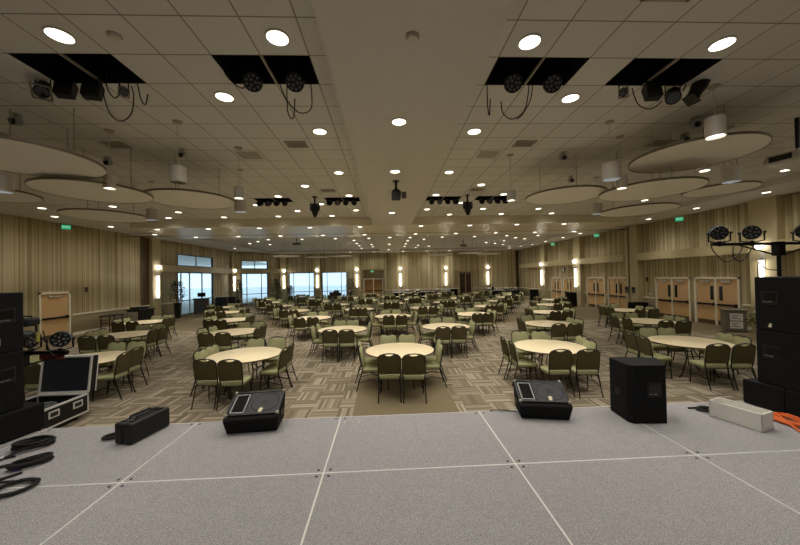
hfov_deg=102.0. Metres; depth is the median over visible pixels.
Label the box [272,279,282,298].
potted plant
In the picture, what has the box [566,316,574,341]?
banquet chair
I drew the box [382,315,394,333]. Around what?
banquet chair
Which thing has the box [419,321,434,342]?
banquet chair
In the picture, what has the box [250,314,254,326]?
banquet chair
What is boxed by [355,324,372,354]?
banquet chair
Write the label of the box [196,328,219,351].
banquet chair
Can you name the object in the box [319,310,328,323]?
banquet chair
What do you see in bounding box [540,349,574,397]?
banquet chair
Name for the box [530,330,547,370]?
banquet chair
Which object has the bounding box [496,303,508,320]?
banquet chair
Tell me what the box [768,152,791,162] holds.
grille
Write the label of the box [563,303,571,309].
banquet chair
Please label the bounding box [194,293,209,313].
lectern
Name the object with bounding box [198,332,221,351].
banquet chair
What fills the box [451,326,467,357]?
banquet chair
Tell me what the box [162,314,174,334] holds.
banquet chair
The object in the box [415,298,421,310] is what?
banquet chair
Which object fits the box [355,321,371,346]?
banquet chair
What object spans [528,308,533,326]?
banquet chair
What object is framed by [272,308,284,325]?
banquet chair
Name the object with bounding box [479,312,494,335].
banquet chair
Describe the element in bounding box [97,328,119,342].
banquet chair
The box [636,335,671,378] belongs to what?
banquet chair
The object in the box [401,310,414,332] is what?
banquet chair
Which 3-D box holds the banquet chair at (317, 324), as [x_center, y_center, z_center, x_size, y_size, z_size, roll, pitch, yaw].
[-2.475,2.091,10.507,0.565,0.923,0.448,-1,-1,-4]
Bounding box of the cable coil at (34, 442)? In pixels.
[0,435,56,460]
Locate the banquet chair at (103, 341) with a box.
[97,335,114,367]
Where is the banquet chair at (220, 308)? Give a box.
[215,306,223,311]
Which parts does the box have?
panel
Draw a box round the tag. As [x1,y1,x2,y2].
[35,332,39,341]
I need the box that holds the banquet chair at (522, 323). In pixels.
[519,319,530,336]
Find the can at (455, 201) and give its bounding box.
[452,196,458,203]
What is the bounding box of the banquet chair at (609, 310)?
[606,307,614,326]
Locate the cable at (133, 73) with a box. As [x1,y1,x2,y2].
[133,73,147,104]
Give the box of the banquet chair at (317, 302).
[316,300,323,312]
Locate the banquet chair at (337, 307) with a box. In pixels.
[333,303,342,318]
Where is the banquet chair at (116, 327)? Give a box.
[111,321,127,340]
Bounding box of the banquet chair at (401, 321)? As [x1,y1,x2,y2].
[394,315,407,335]
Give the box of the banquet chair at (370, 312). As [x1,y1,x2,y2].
[370,312,382,329]
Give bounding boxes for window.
[177,254,212,266]
[177,272,213,314]
[178,255,266,266]
[241,260,267,268]
[241,273,267,304]
[289,273,313,295]
[322,272,346,300]
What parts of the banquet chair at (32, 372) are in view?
seat, panel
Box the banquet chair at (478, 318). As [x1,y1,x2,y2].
[468,313,483,335]
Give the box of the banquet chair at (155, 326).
[144,323,166,351]
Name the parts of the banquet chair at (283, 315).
panel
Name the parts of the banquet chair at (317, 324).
backrest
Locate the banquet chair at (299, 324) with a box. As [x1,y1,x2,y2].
[293,317,308,341]
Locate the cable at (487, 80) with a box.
[487,80,490,115]
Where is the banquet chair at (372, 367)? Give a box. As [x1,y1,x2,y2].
[356,345,382,391]
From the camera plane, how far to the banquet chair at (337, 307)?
18.74 m
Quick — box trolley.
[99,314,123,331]
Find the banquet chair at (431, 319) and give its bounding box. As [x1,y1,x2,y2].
[429,316,443,344]
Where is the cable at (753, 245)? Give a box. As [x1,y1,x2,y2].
[732,245,753,261]
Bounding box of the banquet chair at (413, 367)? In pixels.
[402,353,426,403]
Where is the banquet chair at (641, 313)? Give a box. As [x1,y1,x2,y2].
[634,308,646,327]
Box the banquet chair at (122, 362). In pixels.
[92,351,135,401]
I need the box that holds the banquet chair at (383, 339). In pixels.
[379,333,396,344]
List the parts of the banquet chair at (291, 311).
panel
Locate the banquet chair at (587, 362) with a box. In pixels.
[567,349,603,397]
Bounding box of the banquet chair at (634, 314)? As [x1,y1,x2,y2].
[625,311,644,328]
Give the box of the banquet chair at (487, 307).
[485,304,494,320]
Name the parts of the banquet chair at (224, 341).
panel, frame, seat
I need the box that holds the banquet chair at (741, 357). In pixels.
[713,343,756,390]
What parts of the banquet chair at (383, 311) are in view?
backrest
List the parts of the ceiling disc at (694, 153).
panel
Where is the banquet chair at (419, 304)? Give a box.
[413,303,421,318]
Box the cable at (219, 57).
[219,57,244,88]
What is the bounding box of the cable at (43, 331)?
[43,331,54,355]
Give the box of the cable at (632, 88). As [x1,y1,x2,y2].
[632,88,662,109]
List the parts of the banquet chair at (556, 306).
panel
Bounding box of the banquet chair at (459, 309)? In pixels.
[454,307,466,324]
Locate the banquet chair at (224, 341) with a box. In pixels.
[215,332,238,350]
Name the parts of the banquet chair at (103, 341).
panel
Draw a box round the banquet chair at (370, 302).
[366,299,372,311]
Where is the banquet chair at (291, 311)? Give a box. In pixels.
[288,309,297,328]
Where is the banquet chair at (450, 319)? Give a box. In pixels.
[442,316,454,322]
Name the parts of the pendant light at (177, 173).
lamp shade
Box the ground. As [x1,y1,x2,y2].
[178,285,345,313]
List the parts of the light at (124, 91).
gel frame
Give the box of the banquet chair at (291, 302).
[286,301,294,314]
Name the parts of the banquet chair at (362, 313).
panel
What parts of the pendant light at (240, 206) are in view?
lamp shade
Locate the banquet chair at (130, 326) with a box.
[125,321,145,341]
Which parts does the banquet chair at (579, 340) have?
backrest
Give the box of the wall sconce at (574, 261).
[572,260,576,287]
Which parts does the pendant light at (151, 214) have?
lamp shade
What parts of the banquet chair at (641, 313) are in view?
panel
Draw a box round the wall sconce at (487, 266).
[487,266,488,284]
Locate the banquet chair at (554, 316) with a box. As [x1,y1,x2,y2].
[550,310,560,320]
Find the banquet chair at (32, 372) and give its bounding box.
[25,363,40,397]
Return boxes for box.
[709,397,773,432]
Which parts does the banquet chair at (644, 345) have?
panel, frame, seat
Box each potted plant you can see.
[167,281,185,317]
[231,279,243,302]
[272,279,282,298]
[287,285,293,295]
[346,278,356,295]
[744,312,755,324]
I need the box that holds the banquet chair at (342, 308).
[341,307,348,319]
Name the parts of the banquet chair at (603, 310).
panel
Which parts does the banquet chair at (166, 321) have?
panel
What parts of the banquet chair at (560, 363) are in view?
seat, frame, panel, leg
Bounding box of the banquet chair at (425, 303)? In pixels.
[422,302,429,318]
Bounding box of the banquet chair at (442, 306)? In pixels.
[436,304,443,318]
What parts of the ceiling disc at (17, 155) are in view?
hanger rod, panel, hanger rod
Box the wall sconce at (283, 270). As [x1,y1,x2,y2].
[283,270,284,288]
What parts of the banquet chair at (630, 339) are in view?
panel, frame, seat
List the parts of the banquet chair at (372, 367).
frame, backrest, seat frame, seat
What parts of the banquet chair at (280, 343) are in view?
seat, backrest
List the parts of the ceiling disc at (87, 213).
panel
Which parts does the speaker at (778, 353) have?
handle plate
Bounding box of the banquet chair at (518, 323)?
[517,317,532,339]
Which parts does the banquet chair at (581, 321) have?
backrest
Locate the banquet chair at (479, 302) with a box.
[474,301,483,310]
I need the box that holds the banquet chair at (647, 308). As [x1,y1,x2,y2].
[645,306,656,326]
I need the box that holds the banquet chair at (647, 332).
[638,326,669,365]
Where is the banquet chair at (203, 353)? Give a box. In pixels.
[190,348,227,396]
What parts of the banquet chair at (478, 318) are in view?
panel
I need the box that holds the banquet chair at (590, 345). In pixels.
[565,339,598,383]
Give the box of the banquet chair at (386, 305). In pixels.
[384,302,391,310]
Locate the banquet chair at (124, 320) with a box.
[122,317,130,327]
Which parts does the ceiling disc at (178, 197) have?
panel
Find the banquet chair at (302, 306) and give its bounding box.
[298,305,307,316]
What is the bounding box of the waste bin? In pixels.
[719,308,747,331]
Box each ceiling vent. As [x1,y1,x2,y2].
[98,141,133,148]
[283,141,308,147]
[319,189,335,192]
[469,188,485,190]
[512,140,537,146]
[640,0,689,1]
[644,140,676,146]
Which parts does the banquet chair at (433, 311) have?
panel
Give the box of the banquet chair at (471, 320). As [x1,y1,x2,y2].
[459,319,475,348]
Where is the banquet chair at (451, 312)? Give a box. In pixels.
[450,310,462,322]
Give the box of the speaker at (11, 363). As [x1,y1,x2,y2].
[0,350,23,414]
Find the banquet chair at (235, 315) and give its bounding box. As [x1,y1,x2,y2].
[228,313,242,328]
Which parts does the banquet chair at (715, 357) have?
seat, leg, seat frame, frame, panel, leg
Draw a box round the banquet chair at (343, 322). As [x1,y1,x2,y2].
[334,319,346,325]
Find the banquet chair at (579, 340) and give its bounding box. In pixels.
[569,335,592,377]
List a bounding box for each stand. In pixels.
[23,350,68,428]
[450,289,457,296]
[530,289,538,300]
[565,292,576,306]
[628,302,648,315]
[712,241,799,275]
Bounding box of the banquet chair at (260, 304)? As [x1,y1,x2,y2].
[258,301,265,314]
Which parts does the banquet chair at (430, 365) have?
seat, seat frame, backrest, frame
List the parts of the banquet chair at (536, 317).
backrest, seat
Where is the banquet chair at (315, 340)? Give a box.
[308,325,328,356]
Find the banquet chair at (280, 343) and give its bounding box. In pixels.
[261,336,286,378]
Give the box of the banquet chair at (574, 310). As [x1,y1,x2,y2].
[561,308,575,318]
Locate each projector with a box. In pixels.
[391,180,405,200]
[763,117,799,170]
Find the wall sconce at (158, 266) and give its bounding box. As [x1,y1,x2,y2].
[156,265,160,298]
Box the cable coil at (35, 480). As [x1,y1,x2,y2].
[0,472,40,498]
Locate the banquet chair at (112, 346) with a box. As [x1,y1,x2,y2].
[98,340,128,383]
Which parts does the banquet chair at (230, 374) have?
leg, panel, frame, seat frame, seat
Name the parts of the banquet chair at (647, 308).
backrest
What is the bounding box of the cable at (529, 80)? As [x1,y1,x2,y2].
[500,80,529,119]
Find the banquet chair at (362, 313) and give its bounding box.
[358,307,367,324]
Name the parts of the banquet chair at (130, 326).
panel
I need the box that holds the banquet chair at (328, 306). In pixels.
[325,303,333,314]
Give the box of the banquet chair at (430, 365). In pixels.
[420,342,446,388]
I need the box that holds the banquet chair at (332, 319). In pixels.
[321,314,333,327]
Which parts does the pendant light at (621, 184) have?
lamp shade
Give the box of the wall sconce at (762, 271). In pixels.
[754,245,765,276]
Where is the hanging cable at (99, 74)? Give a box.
[99,74,133,121]
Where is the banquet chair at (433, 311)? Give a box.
[427,306,437,323]
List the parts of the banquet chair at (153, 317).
backrest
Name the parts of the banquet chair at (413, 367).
seat, panel, frame, leg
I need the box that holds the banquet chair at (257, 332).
[240,327,261,347]
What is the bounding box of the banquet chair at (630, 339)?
[624,331,655,356]
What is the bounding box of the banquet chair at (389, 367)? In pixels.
[377,353,401,402]
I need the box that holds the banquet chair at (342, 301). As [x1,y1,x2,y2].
[340,300,347,313]
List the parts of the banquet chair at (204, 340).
panel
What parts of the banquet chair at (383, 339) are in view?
backrest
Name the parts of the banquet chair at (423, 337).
seat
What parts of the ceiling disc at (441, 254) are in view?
panel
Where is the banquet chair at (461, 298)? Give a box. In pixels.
[456,297,462,306]
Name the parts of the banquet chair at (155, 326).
backrest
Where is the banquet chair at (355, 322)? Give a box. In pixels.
[345,319,358,347]
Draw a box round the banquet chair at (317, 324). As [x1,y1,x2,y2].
[314,323,330,352]
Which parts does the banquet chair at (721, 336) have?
backrest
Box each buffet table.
[393,292,424,299]
[426,291,451,298]
[485,290,505,297]
[506,290,519,292]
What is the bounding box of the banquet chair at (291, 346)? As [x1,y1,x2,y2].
[267,343,297,387]
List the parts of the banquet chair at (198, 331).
backrest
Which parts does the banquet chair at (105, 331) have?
backrest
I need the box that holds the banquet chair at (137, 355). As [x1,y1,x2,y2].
[107,346,147,391]
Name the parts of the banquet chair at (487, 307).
panel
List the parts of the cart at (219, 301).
panel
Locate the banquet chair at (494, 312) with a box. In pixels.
[484,309,498,332]
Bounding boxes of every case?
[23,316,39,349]
[25,354,99,427]
[115,406,169,444]
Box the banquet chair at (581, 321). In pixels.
[565,318,583,342]
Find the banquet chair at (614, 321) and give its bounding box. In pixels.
[608,315,626,343]
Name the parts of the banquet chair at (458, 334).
seat, panel, frame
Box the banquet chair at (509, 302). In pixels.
[505,299,512,313]
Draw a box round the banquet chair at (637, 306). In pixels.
[635,305,643,308]
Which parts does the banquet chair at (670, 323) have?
panel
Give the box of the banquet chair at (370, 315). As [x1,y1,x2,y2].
[369,313,381,333]
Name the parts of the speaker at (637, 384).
jack plate, handle plate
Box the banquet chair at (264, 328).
[247,324,267,346]
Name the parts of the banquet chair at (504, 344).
panel, frame, seat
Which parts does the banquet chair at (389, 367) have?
leg, panel, frame, seat, leg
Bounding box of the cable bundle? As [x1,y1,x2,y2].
[44,401,57,408]
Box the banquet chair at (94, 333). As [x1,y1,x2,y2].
[84,330,98,347]
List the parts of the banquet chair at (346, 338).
panel, seat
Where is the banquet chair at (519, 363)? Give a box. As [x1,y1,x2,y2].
[506,340,536,385]
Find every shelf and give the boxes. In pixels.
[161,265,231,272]
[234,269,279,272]
[519,263,539,267]
[544,259,572,266]
[579,255,624,263]
[636,245,748,259]
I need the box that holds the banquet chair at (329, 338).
[322,329,338,362]
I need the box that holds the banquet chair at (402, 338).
[398,333,415,342]
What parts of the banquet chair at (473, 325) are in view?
backrest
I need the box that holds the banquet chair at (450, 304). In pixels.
[447,300,454,308]
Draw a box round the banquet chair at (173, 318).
[169,316,177,337]
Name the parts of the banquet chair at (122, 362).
seat frame, seat, leg, frame, panel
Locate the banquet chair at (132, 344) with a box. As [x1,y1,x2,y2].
[114,340,148,381]
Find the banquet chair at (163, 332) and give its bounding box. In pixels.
[144,326,170,356]
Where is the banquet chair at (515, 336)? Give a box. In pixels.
[511,330,536,370]
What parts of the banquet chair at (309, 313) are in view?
backrest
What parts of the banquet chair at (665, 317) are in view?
backrest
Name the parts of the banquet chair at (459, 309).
backrest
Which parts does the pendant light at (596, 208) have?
lamp shade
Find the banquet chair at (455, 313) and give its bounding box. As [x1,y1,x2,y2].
[454,311,467,324]
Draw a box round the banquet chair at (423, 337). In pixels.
[417,322,434,347]
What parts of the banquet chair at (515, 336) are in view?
backrest, seat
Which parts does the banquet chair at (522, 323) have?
panel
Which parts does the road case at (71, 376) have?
latch plate, latch dish, edge trim, lid, latch plate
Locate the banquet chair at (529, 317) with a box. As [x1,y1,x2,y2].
[521,314,537,330]
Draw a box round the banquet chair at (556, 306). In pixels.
[549,303,561,318]
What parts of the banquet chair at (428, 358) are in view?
seat, backrest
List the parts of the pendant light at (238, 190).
cord, lamp shade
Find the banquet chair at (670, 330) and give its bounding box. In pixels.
[657,326,688,365]
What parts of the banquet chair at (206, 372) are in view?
leg, panel, frame, seat, seat frame, leg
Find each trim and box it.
[72,295,230,314]
[517,287,749,305]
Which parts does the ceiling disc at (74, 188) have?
panel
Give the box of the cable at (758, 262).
[757,262,782,276]
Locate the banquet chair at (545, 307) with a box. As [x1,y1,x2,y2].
[538,305,549,317]
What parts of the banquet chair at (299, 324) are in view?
panel, seat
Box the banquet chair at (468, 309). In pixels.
[466,307,475,322]
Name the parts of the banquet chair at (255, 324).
backrest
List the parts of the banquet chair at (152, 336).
panel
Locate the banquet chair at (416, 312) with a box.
[407,311,418,331]
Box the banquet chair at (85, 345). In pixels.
[77,336,102,353]
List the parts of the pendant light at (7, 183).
lamp shade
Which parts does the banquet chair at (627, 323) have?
panel, seat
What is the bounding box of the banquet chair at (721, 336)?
[698,331,738,371]
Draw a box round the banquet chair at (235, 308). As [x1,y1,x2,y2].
[226,307,237,317]
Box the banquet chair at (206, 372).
[191,359,229,409]
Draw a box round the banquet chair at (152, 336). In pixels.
[143,329,160,360]
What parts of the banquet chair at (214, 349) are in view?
backrest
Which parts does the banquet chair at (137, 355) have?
seat, seat frame, panel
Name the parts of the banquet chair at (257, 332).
panel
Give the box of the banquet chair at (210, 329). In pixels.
[208,325,222,350]
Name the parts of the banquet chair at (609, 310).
panel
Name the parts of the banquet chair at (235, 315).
backrest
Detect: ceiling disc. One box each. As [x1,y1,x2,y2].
[0,108,106,178]
[0,174,43,202]
[24,129,153,203]
[57,185,148,222]
[143,162,235,208]
[273,255,299,256]
[305,256,328,257]
[329,245,352,256]
[429,250,451,255]
[459,238,483,253]
[476,253,499,254]
[525,165,607,204]
[598,134,708,201]
[599,174,680,216]
[628,104,772,173]
[681,159,761,197]
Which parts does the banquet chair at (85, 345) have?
panel, seat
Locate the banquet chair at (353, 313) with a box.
[349,308,357,318]
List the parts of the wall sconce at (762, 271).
lamp globe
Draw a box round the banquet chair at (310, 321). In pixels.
[307,316,321,339]
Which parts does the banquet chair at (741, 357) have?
leg, seat frame, seat, frame, panel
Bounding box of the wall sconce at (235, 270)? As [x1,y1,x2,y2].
[233,269,236,291]
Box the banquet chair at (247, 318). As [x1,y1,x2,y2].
[236,316,250,327]
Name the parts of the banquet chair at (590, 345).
backrest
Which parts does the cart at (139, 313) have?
panel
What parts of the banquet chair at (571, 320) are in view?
backrest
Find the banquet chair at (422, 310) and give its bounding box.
[418,306,427,322]
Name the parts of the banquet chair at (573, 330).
seat, panel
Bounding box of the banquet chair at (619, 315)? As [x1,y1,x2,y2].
[610,312,622,339]
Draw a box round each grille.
[235,152,262,158]
[245,391,281,412]
[530,382,567,400]
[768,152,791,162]
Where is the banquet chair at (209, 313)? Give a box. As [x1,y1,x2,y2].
[206,311,215,317]
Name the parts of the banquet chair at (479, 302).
backrest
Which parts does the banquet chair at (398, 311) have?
backrest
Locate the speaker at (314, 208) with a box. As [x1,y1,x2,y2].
[310,196,319,216]
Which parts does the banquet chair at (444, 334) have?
seat, panel, frame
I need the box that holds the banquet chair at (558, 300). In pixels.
[552,298,560,306]
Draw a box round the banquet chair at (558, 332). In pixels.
[548,323,565,340]
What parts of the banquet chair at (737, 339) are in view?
backrest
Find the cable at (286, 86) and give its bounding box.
[286,86,294,118]
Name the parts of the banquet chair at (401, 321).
panel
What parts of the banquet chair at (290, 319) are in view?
backrest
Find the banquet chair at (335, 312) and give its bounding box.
[324,312,335,325]
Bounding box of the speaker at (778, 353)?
[756,329,799,391]
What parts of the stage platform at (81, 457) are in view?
cable coil, cable coil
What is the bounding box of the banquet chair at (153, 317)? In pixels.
[144,314,161,336]
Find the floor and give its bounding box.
[23,297,757,427]
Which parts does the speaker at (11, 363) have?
handle plate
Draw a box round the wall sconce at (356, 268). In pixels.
[356,268,357,287]
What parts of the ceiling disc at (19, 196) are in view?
panel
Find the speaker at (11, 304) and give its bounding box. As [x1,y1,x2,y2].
[0,292,22,353]
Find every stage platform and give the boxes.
[0,422,197,487]
[0,429,45,449]
[0,483,118,544]
[41,473,322,544]
[121,417,340,482]
[301,464,571,544]
[324,411,514,472]
[479,406,695,463]
[516,455,799,544]
[644,401,799,454]
[698,450,799,512]
[740,401,775,412]
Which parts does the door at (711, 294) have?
kick plate, glass, glass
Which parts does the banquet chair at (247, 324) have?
seat, backrest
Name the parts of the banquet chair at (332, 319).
seat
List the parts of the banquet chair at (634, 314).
backrest, seat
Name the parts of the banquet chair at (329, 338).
panel, frame, seat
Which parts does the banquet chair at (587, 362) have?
leg, seat, frame, panel, leg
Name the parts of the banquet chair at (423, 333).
seat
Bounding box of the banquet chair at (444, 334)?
[433,326,451,358]
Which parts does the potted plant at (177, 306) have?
pot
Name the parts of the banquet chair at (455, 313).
seat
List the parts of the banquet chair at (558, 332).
seat, panel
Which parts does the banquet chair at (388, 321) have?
panel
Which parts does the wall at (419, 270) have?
bay rail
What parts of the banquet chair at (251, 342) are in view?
backrest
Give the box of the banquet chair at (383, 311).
[381,309,390,330]
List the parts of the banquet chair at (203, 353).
backrest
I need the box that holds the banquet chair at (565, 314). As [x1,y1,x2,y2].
[561,310,572,321]
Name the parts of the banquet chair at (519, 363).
panel, frame, seat frame, seat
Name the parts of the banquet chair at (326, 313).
backrest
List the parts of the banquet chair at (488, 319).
panel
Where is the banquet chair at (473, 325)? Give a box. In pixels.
[458,321,478,351]
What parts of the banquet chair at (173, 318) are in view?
panel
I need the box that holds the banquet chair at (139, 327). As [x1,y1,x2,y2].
[127,324,151,349]
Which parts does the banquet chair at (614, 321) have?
panel, seat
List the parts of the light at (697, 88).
gel frame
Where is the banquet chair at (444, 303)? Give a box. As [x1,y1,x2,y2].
[440,301,447,315]
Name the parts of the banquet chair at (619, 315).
backrest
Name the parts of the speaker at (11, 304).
handle plate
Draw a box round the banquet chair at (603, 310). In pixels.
[598,306,609,326]
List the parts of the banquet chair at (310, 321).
panel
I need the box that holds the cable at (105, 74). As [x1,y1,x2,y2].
[105,74,120,98]
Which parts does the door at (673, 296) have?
glass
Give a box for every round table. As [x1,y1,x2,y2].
[39,351,125,392]
[94,330,152,355]
[124,319,162,324]
[205,347,281,395]
[207,328,254,350]
[214,317,245,327]
[215,306,234,310]
[215,311,238,317]
[283,309,309,326]
[293,316,330,336]
[318,325,366,355]
[345,308,373,322]
[365,343,433,389]
[375,314,410,335]
[411,306,439,320]
[422,323,469,350]
[458,312,488,332]
[474,305,494,311]
[514,339,587,383]
[525,320,569,331]
[533,310,566,315]
[537,303,563,309]
[614,308,647,316]
[619,318,675,329]
[648,335,734,377]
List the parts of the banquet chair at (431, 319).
backrest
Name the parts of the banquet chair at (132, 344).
backrest, frame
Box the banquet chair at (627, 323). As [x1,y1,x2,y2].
[620,317,638,343]
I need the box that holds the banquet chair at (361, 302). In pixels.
[359,299,364,304]
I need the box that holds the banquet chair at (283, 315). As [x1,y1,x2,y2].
[279,309,290,326]
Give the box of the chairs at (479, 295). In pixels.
[251,290,524,309]
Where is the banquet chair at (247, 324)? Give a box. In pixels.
[233,321,250,343]
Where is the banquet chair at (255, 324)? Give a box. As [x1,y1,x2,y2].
[247,321,265,344]
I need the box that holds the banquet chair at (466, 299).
[463,296,469,307]
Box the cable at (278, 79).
[278,79,312,113]
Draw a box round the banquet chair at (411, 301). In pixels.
[408,298,414,304]
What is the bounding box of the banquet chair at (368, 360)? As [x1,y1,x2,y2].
[355,340,378,383]
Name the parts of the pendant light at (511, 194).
lamp shade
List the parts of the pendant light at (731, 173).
lamp shade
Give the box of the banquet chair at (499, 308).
[494,304,503,319]
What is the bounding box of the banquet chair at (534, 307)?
[528,305,536,315]
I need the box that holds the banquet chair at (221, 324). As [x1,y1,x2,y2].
[215,319,226,329]
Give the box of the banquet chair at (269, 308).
[266,305,276,320]
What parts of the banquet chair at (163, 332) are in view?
panel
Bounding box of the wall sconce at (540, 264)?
[539,263,542,285]
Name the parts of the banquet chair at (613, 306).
backrest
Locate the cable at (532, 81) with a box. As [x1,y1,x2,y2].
[517,81,532,118]
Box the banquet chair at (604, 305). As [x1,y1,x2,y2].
[598,304,607,322]
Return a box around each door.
[38,291,70,340]
[363,278,383,298]
[459,271,471,294]
[551,277,561,298]
[562,277,572,296]
[586,277,605,307]
[607,277,625,307]
[655,277,690,320]
[693,277,740,324]
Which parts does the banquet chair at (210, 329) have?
backrest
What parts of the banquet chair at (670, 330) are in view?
backrest, seat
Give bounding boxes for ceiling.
[0,0,799,253]
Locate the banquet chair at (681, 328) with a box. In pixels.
[675,320,691,350]
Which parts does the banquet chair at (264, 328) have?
panel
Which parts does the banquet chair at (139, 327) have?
seat, backrest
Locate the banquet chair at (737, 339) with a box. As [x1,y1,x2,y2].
[712,335,754,379]
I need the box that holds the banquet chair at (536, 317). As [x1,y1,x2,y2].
[534,314,550,334]
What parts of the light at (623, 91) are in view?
gel frame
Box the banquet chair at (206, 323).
[203,319,214,338]
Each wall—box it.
[0,213,234,335]
[234,252,286,302]
[286,250,517,299]
[517,192,799,331]
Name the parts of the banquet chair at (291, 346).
seat, panel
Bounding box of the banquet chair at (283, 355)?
[259,347,292,390]
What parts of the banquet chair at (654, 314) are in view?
panel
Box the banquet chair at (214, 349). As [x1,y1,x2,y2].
[202,344,219,387]
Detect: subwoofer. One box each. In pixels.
[0,402,43,443]
[743,377,785,412]
[785,389,799,417]
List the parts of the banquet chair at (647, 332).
backrest, seat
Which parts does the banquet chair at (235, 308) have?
backrest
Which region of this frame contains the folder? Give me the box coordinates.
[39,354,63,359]
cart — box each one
[126,306,154,324]
[215,297,228,309]
[228,296,236,303]
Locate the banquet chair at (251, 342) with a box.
[243,337,265,378]
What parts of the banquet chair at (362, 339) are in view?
seat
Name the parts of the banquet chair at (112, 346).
seat, backrest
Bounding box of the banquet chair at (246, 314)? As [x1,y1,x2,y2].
[244,312,253,322]
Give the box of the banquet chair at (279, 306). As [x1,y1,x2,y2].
[275,304,282,309]
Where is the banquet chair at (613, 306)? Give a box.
[609,304,623,315]
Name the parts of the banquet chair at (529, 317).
backrest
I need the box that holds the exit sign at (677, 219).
[675,217,683,221]
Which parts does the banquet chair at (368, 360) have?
seat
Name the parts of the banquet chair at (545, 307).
backrest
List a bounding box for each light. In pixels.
[0,133,14,193]
[7,112,22,125]
[22,331,43,351]
[28,79,53,101]
[42,25,76,44]
[44,331,75,354]
[52,60,78,99]
[79,61,104,100]
[102,128,116,189]
[103,156,112,165]
[118,64,129,98]
[146,181,157,220]
[169,119,186,184]
[177,148,186,157]
[214,91,234,101]
[234,146,243,199]
[234,169,246,212]
[242,55,262,91]
[256,198,263,206]
[265,28,289,46]
[265,198,271,205]
[273,198,279,205]
[284,56,304,92]
[312,128,326,134]
[343,197,348,205]
[351,197,356,204]
[390,169,399,172]
[391,117,406,125]
[444,170,453,173]
[467,128,481,134]
[503,57,523,92]
[507,153,515,201]
[517,33,541,50]
[543,58,562,92]
[559,151,566,160]
[561,93,579,102]
[568,175,573,182]
[591,176,602,214]
[602,120,619,181]
[616,135,627,189]
[618,68,628,98]
[641,64,663,101]
[664,66,681,104]
[679,132,689,141]
[681,79,710,106]
[689,116,701,127]
[704,83,726,140]
[706,225,732,246]
[707,35,737,51]
[720,125,741,183]
[738,225,766,245]
[790,225,799,241]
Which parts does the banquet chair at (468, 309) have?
backrest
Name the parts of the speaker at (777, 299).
handle plate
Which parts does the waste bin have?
bin lid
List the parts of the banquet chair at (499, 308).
panel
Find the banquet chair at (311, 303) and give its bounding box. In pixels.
[309,300,315,310]
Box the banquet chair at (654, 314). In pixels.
[646,308,659,325]
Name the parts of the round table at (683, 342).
leg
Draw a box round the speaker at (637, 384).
[609,357,666,423]
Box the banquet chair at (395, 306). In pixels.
[392,302,399,309]
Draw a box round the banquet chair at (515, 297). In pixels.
[512,295,518,308]
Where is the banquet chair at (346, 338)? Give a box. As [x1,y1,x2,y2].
[338,329,355,361]
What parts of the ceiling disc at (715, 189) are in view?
panel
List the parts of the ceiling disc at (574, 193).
panel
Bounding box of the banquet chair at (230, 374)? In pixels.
[216,359,251,410]
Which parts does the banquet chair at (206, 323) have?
panel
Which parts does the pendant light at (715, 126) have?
cord, lamp shade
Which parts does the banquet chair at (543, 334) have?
backrest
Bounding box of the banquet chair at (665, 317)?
[654,314,674,328]
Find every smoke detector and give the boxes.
[106,30,122,40]
[405,31,419,42]
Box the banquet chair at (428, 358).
[425,338,446,380]
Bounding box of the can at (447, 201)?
[444,196,450,203]
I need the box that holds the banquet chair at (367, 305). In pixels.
[361,304,369,321]
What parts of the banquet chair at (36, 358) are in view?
backrest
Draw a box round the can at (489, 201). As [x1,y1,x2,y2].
[486,196,492,203]
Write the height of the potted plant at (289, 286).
1.739 m
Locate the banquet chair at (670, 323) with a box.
[657,320,673,350]
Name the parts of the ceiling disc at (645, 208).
panel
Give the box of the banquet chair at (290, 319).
[286,314,302,337]
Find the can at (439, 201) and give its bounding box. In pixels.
[436,196,442,204]
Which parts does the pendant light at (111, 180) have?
lamp shade, cord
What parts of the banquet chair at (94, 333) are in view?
backrest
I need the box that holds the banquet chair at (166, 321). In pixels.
[162,317,171,338]
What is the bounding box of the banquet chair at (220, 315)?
[216,311,229,328]
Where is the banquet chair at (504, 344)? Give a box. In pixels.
[498,336,527,379]
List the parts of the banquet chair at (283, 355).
seat, seat frame, frame, panel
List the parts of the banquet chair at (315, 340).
backrest, seat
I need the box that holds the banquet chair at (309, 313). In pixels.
[305,311,316,332]
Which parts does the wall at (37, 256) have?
partition panel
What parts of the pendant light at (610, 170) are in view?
lamp shade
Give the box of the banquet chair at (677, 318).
[674,316,685,328]
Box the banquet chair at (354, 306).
[353,304,360,321]
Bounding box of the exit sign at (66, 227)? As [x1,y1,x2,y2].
[61,223,70,229]
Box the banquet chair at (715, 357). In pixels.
[689,343,734,390]
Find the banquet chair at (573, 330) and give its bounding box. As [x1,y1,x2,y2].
[563,322,581,342]
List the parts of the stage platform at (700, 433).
cable coil, orange cable coil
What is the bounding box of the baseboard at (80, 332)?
[73,315,173,335]
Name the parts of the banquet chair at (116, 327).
panel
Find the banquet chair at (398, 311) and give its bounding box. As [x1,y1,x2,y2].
[392,309,401,329]
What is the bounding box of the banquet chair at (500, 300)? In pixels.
[497,299,505,314]
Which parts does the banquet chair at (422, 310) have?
panel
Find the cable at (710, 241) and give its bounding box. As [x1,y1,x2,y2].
[710,241,742,261]
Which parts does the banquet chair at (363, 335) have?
seat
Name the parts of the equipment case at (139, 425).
handle, handle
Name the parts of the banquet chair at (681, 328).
panel, frame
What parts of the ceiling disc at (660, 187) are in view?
panel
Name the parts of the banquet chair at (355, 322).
backrest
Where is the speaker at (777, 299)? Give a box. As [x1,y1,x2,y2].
[754,276,799,334]
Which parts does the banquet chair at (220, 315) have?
panel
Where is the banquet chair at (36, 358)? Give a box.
[25,354,40,392]
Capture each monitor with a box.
[197,293,205,297]
[222,389,285,433]
[513,379,572,419]

